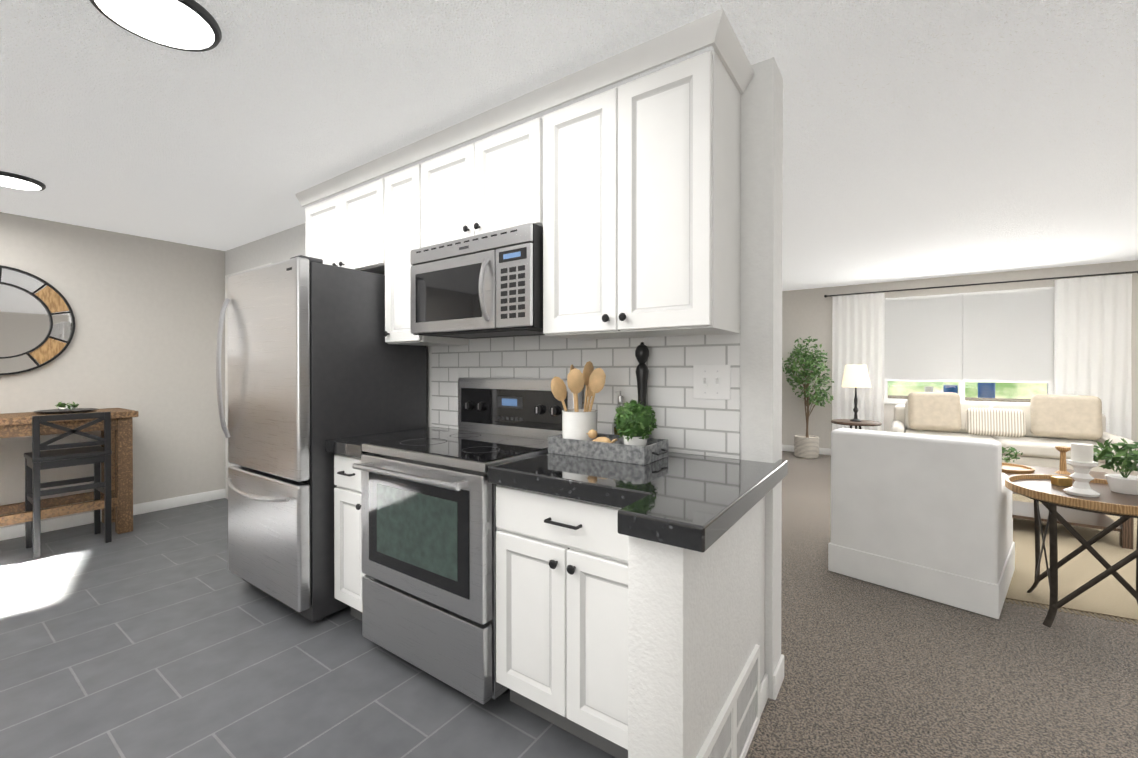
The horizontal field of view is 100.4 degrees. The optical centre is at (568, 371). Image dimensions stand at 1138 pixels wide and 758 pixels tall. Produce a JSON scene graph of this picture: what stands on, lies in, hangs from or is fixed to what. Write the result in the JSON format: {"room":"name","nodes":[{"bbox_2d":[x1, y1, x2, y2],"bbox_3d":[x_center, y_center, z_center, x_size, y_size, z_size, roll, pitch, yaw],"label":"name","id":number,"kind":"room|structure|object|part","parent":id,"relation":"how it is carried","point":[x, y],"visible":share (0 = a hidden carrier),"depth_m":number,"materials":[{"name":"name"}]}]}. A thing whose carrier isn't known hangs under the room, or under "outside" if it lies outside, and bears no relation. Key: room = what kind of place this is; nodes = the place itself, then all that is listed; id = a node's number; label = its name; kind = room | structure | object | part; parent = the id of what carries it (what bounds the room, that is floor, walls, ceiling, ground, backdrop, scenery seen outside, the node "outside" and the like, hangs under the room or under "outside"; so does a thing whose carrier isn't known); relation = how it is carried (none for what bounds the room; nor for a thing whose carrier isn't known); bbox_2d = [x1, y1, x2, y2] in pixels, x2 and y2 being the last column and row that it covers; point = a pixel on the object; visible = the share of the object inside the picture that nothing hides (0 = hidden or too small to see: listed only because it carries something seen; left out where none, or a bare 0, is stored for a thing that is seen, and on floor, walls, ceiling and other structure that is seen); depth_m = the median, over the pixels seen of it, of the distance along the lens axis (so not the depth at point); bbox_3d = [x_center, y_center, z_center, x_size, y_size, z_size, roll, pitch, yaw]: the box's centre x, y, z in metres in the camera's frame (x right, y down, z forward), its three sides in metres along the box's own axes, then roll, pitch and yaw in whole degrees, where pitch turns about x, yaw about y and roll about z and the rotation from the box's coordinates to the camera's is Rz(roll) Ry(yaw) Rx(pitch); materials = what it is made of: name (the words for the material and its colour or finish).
{"room":"kitchen and living room","nodes":[
{"label":"kitchen and living room","id":0,"kind":"room"},
{"bbox_2d":[0,212,225,527],"bbox_3d":[-2.857,0.035,5.283,0.120,2.455,9.940,0,0,35],"label":"wall","id":1,"kind":"structure","parent":0,"point":[146,313],"depth_m":4.01,"materials":[{"name":"paint"}]},
{"bbox_2d":[0,265,74,374],"bbox_3d":[-4.091,-0.369,3.385,0.030,0.790,0.790,0,0,35],"label":"round mirror","id":2,"kind":"object","parent":1,"relation":"attached to","point":[37,323],"visible":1,"depth_m":3.52,"materials":[{"name":"silver glass"}]},
{"bbox_2d":[0,488,225,540],"bbox_3d":[-4.439,1.172,2.917,0.012,0.090,3.999,0,0,35],"label":"baseboard","id":3,"kind":"structure","parent":1,"relation":"attached to","point":[11,532],"depth_m":3.84,"materials":[{"name":"white wood"}]},
{"bbox_2d":[0,498,615,757],"bbox_3d":[-2.424,1.256,1.507,4.930,0.060,4.000,0,0,35],"label":"floor","id":4,"kind":"structure","parent":0,"point":[165,633],"depth_m":1.92,"materials":[{"name":"grey tile"}]},
{"bbox_2d":[24,412,111,558],"bbox_3d":[-3.512,0.749,3.329,0.355,0.929,0.380,0,0,35],"label":"counter stool","id":5,"kind":"object","parent":4,"relation":"on","point":[37,459],"visible":1,"depth_m":3.26,"materials":[{"name":"black wood"}]},
{"bbox_2d":[0,408,138,533],"bbox_3d":[-3.899,0.758,3.203,0.535,0.914,1.390,0,0,35],"label":"console table","id":6,"kind":"object","parent":4,"relation":"on","point":[15,425],"visible":0.77,"depth_m":3.54,"materials":[{"name":"brown wood"}]},
{"bbox_2d":[33,402,97,413],"bbox_3d":[-3.697,0.257,3.492,0.330,0.082,0.330,0,0,35],"label":"decorative plate","id":7,"kind":"object","parent":6,"relation":"on","point":[66,408],"visible":1,"depth_m":3.46,"materials":[{"name":"black ceramic"}]},
{"bbox_2d":[216,255,426,621],"bbox_3d":[-1.399,0.334,2.694,0.810,1.767,0.810,0,0,35],"label":"refrigerator","id":8,"kind":"object","parent":4,"relation":"on","point":[315,360],"visible":0.81,"depth_m":2.36,"materials":[{"name":"metal"}]},
{"bbox_2d":[334,454,365,620],"bbox_3d":[-0.859,0.803,2.452,0.296,0.831,0.645,0,0,35],"label":"base cabinet","id":9,"kind":"object","parent":4,"relation":"on","point":[348,574],"visible":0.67,"depth_m":2.23,"materials":[{"name":"white wood"}]},
{"bbox_2d":[325,427,457,457],"bbox_3d":[-0.864,0.355,2.456,0.314,0.059,0.640,0,0,35],"label":"countertop","id":10,"kind":"structure","parent":9,"relation":"on","point":[349,446],"depth_m":2.29,"materials":[{"name":"black stone"}]},
{"bbox_2d":[352,377,581,703],"bbox_3d":[-0.449,0.626,2.106,0.761,1.188,0.706,0,0,35],"label":"range","id":11,"kind":"object","parent":4,"relation":"on","point":[428,523],"visible":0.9,"depth_m":1.87,"materials":[{"name":"silver metal"}]},
{"bbox_2d":[496,484,627,757],"bbox_3d":[0.155,0.807,1.742,0.634,0.831,0.645,0,0,35],"label":"base cabinet","id":12,"kind":"object","parent":4,"relation":"on","point":[562,612],"visible":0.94,"depth_m":1.51,"materials":[{"name":"white wood"}]},
{"bbox_2d":[488,452,787,552],"bbox_3d":[0.212,0.360,1.643,0.841,0.059,0.922,0,0,35],"label":"countertop","id":13,"kind":"structure","parent":12,"relation":"on","point":[700,503],"depth_m":1.42,"materials":[{"name":"black stone"}]},
{"bbox_2d":[548,433,667,464],"bbox_3d":[0.151,0.295,1.883,0.481,0.065,0.210,0,0,35],"label":"tray","id":14,"kind":"object","parent":13,"relation":"on","point":[651,451],"visible":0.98,"depth_m":1.79,"materials":[{"name":"stone"}]},
{"bbox_2d":[551,361,605,440],"bbox_3d":[0.058,0.138,1.955,0.190,0.366,0.202,0,0,35],"label":"utensil crock","id":15,"kind":"object","parent":14,"relation":"on","point":[578,423],"visible":0.85,"depth_m":1.92,"materials":[{"name":"white ceramic"}]},
{"bbox_2d":[586,429,616,442],"bbox_3d":[0.122,0.272,1.823,0.138,0.099,0.054,0,0,35],"label":"bird","id":16,"kind":"object","parent":14,"relation":"on","point":[592,433],"visible":0.52,"depth_m":1.82},
{"bbox_2d":[614,391,622,434],"bbox_3d":[0.219,0.203,2.024,0.056,0.248,0.056,0,0,35],"label":"oil bottle","id":17,"kind":"object","parent":14,"relation":"in","point":[620,400],"visible":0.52,"depth_m":2.01,"materials":[{"name":"clear glass"}]},
{"bbox_2d":[614,399,656,445],"bbox_3d":[0.252,0.214,1.811,0.168,0.216,0.168,0,0,35],"label":"boxwood plant","id":18,"kind":"object","parent":14,"relation":"on","point":[635,422],"visible":0.98,"depth_m":1.77,"materials":[{"name":"green plant"}]},
{"bbox_2d":[635,342,648,435],"bbox_3d":[0.304,0.101,1.970,0.066,0.452,0.066,0,0,35],"label":"pepper mill","id":19,"kind":"object","parent":13,"relation":"on","point":[642,356],"visible":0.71,"depth_m":1.95,"materials":[{"name":"black wood"}]},
{"bbox_2d":[225,57,782,698],"bbox_3d":[-1.232,0.033,3.202,4.930,2.365,0.157,0,0,35],"label":"wall","id":20,"kind":"structure","parent":0,"point":[761,269],"depth_m":1.76,"materials":[{"name":"paint"}]},
{"bbox_2d":[225,263,271,498],"bbox_3d":[-2.883,0.146,4.253,0.950,2.125,0.017,0,0,35],"label":"door frame","id":21,"kind":"structure","parent":20,"relation":"attached to","point":[228,464],"depth_m":4.50,"materials":[{"name":"wood"}]},
{"bbox_2d":[306,177,384,274],"bbox_3d":[-1.252,-0.813,2.892,0.855,0.471,0.359,0,0,35],"label":"upper cabinet","id":22,"kind":"object","parent":20,"relation":"attached to","point":[346,230],"visible":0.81,"depth_m":2.70,"materials":[{"name":"white wood"}]},
{"bbox_2d":[383,163,468,345],"bbox_3d":[-0.776,-0.598,2.560,0.298,0.896,0.359,0,0,35],"label":"upper cabinet","id":23,"kind":"object","parent":20,"relation":"attached to","point":[402,214],"visible":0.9,"depth_m":2.44,"materials":[{"name":"white wood"}]},
{"bbox_2d":[421,116,542,247],"bbox_3d":[-0.339,-0.823,2.253,0.761,0.444,0.359,0,0,35],"label":"upper cabinet","id":24,"kind":"object","parent":20,"relation":"attached to","point":[490,183],"visible":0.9,"depth_m":2.10,"materials":[{"name":"white wood"}]},
{"bbox_2d":[410,223,544,338],"bbox_3d":[-0.364,-0.384,2.221,0.757,0.414,0.444,0,0,35],"label":"microwave","id":25,"kind":"object","parent":24,"relation":"attached to","point":[487,285],"visible":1,"depth_m":2.04,"materials":[{"name":"silver metal"}]},
{"bbox_2d":[295,8,753,206],"bbox_3d":[-0.516,-1.078,2.362,2.667,0.066,0.380,0,0,35],"label":"crown molding","id":26,"kind":"structure","parent":20,"relation":"attached to","point":[715,31],"depth_m":1.78,"materials":[{"name":"white wood"}]},
{"bbox_2d":[432,333,739,458],"bbox_3d":[-0.083,0.121,2.297,1.775,0.600,0.006,0,0,35],"label":"tile backsplash","id":27,"kind":"structure","parent":20,"relation":"attached to","point":[687,422],"depth_m":2.05,"materials":[{"name":"white tile"}]},
{"bbox_2d":[693,365,730,399],"bbox_3d":[0.549,0.039,1.836,0.145,0.134,0.020,0,0,35],"label":"light switch","id":28,"kind":"object","parent":27,"relation":"attached to","point":[711,381],"visible":1,"depth_m":1.84,"materials":[{"name":"white plastic"}]},
{"bbox_2d":[543,49,740,339],"bbox_3d":[0.259,-0.594,1.835,0.691,0.896,0.359,0,0,35],"label":"upper cabinet","id":29,"kind":"object","parent":20,"relation":"attached to","point":[641,206],"visible":1,"depth_m":1.68,"materials":[{"name":"white wood"}]},
{"bbox_2d":[760,654,783,716],"bbox_3d":[0.552,1.151,1.471,0.036,0.090,0.957,0,0,35],"label":"baseboard","id":30,"kind":"structure","parent":20,"relation":"attached to","point":[778,676],"depth_m":1.73,"materials":[{"name":"white wood"}]},
{"bbox_2d":[0,0,1137,290],"bbox_3d":[0.972,-1.196,2.593,9.470,0.100,9.940,0,0,35],"label":"ceiling","id":31,"kind":"structure","parent":0,"point":[934,138],"depth_m":2.07,"materials":[{"name":"white paint"}]},
{"bbox_2d":[0,171,45,190],"bbox_3d":[-3.322,-1.135,2.817,0.290,0.022,0.290,0,0,35],"label":"recessed light","id":32,"kind":"object","parent":31,"relation":"in","point":[13,181],"visible":1,"depth_m":2.83,"materials":[{"name":"white plastic"}]},
{"bbox_2d":[90,0,221,51],"bbox_3d":[-1.302,-1.127,1.500,0.330,0.022,0.330,0,0,35],"label":"recessed light","id":33,"kind":"object","parent":31,"relation":"in","point":[188,25],"visible":0.98,"depth_m":1.51,"materials":[{"name":"white plastic"}]},
{"bbox_2d":[628,496,764,757],"bbox_3d":[0.432,0.809,1.456,0.145,0.835,0.799,0,0,35],"label":"wall","id":34,"kind":"structure","parent":0,"point":[696,627],"depth_m":1.16,"materials":[{"name":"paint"}]},
{"bbox_2d":[696,644,759,757],"bbox_3d":[0.475,1.067,1.380,0.014,0.259,0.604,0,0,35],"label":"air vent","id":35,"kind":"object","parent":34,"relation":"in","point":[733,730],"visible":1,"depth_m":1.43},
{"bbox_2d":[831,365,881,428],"bbox_3d":[3.381,0.541,5.592,0.520,1.254,0.520,0,0,35],"label":"table lamp","id":36,"kind":"object","parent":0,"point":[855,376],"depth_m":5.49,"materials":[{"name":"beige fabric"}]},
{"bbox_3d":[3.381,0.875,5.594,0.520,0.588,0.520,0,0,35],"label":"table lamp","id":37,"kind":"part","parent":36,"relation":"part of","materials":[{"name":"brown wood"}]},
{"bbox_2d":[745,451,1137,757],"bbox_3d":[0.972,1.234,2.608,9.230,0.090,9.700,0,0,35],"label":"floor carpet","id":38,"kind":"object","parent":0,"point":[872,670],"visible":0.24,"depth_m":1.88,"materials":[{"name":"grey carpet"}]},
{"bbox_2d":[782,336,834,458],"bbox_3d":[3.238,0.339,6.501,0.706,1.650,0.622,0,0,35],"label":"potted tree","id":39,"kind":"object","parent":38,"relation":"on","point":[806,446],"visible":1,"depth_m":6.40,"materials":[{"name":"green plant"}]},
{"bbox_2d":[828,428,1014,618],"bbox_3d":[2.108,0.762,2.830,0.848,0.839,0.756,0,0,-43],"label":"armchair","id":40,"kind":"object","parent":38,"relation":"on","point":[929,517],"visible":1,"depth_m":2.50,"materials":[{"name":"white fabric"}]},
{"bbox_2d":[891,401,1136,492],"bbox_3d":[4.468,0.746,4.990,1.780,0.845,0.940,0,0,35],"label":"sofa","id":41,"kind":"object","parent":38,"relation":"on","point":[1038,451],"visible":0.31,"depth_m":4.68,"materials":[{"name":"fabric"}]},
{"bbox_2d":[908,392,960,430],"bbox_3d":[3.986,0.428,5.180,0.460,0.414,0.188,0,0,28],"label":"pillow","id":42,"kind":"object","parent":41,"relation":"on","point":[938,411],"visible":1,"depth_m":5.13,"materials":[{"name":"beige fabric"}]},
{"bbox_2d":[965,408,1025,436],"bbox_3d":[4.374,0.515,4.872,0.460,0.277,0.152,0,0,35],"label":"striped pillow","id":43,"kind":"object","parent":41,"relation":"on","point":[997,422],"visible":1,"depth_m":4.82,"materials":[{"name":"white fabric"}]},
{"bbox_2d":[1030,394,1102,439],"bbox_3d":[4.813,0.432,4.600,0.480,0.414,0.188,0,0,41],"label":"pillow","id":44,"kind":"object","parent":41,"relation":"on","point":[1070,416],"visible":1,"depth_m":4.55,"materials":[{"name":"beige fabric"}]},
{"bbox_2d":[1005,493,1137,624],"bbox_3d":[4.136,1.182,3.058,2.800,0.008,2.795,0,0,27],"label":"rug","id":45,"kind":"object","parent":38,"relation":"on","point":[1109,596],"visible":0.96,"depth_m":2.77,"materials":[{"name":"carpet"}]},
{"bbox_2d":[1002,465,1133,548],"bbox_3d":[3.505,0.968,3.652,1.000,0.410,0.600,0,0,35],"label":"coffee table","id":46,"kind":"object","parent":45,"relation":"on","point":[1073,517],"visible":0.19,"depth_m":3.46,"materials":[{"name":"brown wood"}]},
{"bbox_2d":[1002,446,1091,475],"bbox_3d":[3.536,0.662,3.628,0.675,0.200,0.360,0,0,35],"label":"decor","id":47,"kind":"object","parent":46,"relation":"on","point":[1007,467],"visible":0.56,"depth_m":3.58,"materials":[{"name":"brown wood"}]},
{"bbox_2d":[1005,474,1137,627],"bbox_3d":[2.497,0.866,2.239,0.650,0.625,0.650,0,0,35],"label":"round side table","id":48,"kind":"object","parent":45,"relation":"on","point":[1044,491],"visible":0.88,"depth_m":2.19,"materials":[{"name":"brown wood"}]},
{"bbox_2d":[1051,476,1071,485],"bbox_3d":[2.484,0.551,2.392,0.060,0.040,0.050,0,0,12],"label":"box","id":49,"kind":"object","parent":48,"relation":"on","point":[1061,481],"visible":1,"depth_m":2.37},
{"bbox_2d":[1064,443,1099,496],"bbox_3d":[2.400,0.455,2.219,0.116,0.235,0.116,0,0,35],"label":"candle holder","id":50,"kind":"object","parent":48,"relation":"on","point":[1081,462],"visible":1,"depth_m":2.20,"materials":[{"name":"white ceramic"}]},
{"bbox_2d":[1093,438,1137,494],"bbox_3d":[2.646,0.442,2.262,0.232,0.261,0.215,0,0,35],"label":"potted plant","id":51,"kind":"object","parent":48,"relation":"on","point":[1123,483],"visible":0.98,"depth_m":2.24,"materials":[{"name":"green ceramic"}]},
{"bbox_2d":[782,260,1137,474],"bbox_3d":[3.789,0.027,6.622,9.230,2.455,0.120,0,0,35],"label":"wall","id":52,"kind":"structure","parent":0,"point":[806,313],"depth_m":6.63,"materials":[{"name":"paint"}]},
{"bbox_2d":[782,445,1137,475],"bbox_3d":[3.751,1.119,6.574,9.230,0.090,0.012,0,0,35],"label":"baseboard","id":53,"kind":"structure","parent":52,"relation":"attached to","point":[825,451],"depth_m":6.71,"materials":[{"name":"white wood"}]},
{"bbox_2d":[884,293,1053,407],"bbox_3d":[4.845,-0.273,5.843,1.670,1.395,0.120,0,0,35],"label":"window","id":54,"kind":"structure","parent":52,"relation":"in","point":[989,393],"depth_m":5.80,"materials":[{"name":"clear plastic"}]},
{"bbox_2d":[884,293,961,381],"bbox_3d":[4.508,-0.424,6.058,0.791,1.093,0.027,0,0,35],"label":"window shade","id":55,"kind":"object","parent":54,"relation":"attached to","point":[923,338],"visible":0.95,"depth_m":6.04,"materials":[{"name":"white fabric"}]},
{"bbox_2d":[962,287,1053,382],"bbox_3d":[5.162,-0.421,5.600,0.791,1.093,0.027,0,0,35],"label":"window shade","id":56,"kind":"object","parent":54,"relation":"attached to","point":[1007,336],"visible":0.93,"depth_m":5.58,"materials":[{"name":"white fabric"}]},
{"bbox_2d":[824,271,1137,297],"bbox_3d":[4.800,-1.050,5.775,2.998,0.040,0.094,0,0,35],"label":"curtain rod","id":57,"kind":"object","parent":52,"relation":"attached to","point":[825,296],"visible":1,"depth_m":5.60,"materials":[{"name":"black metal"}]},
{"bbox_2d":[832,293,884,430],"bbox_3d":[3.888,0.053,6.388,0.600,2.185,0.044,0,0,35],"label":"curtain","id":58,"kind":"object","parent":57,"relation":"hanging from","point":[858,329],"visible":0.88,"depth_m":6.37,"materials":[{"name":"white fabric"}]},
{"bbox_2d":[1053,274,1131,439],"bbox_3d":[5.665,0.061,5.143,0.580,2.185,0.044,0,0,35],"label":"curtain","id":59,"kind":"object","parent":57,"relation":"hanging from","point":[1092,336],"visible":0.71,"depth_m":5.11,"materials":[{"name":"white fabric"}]}
]}

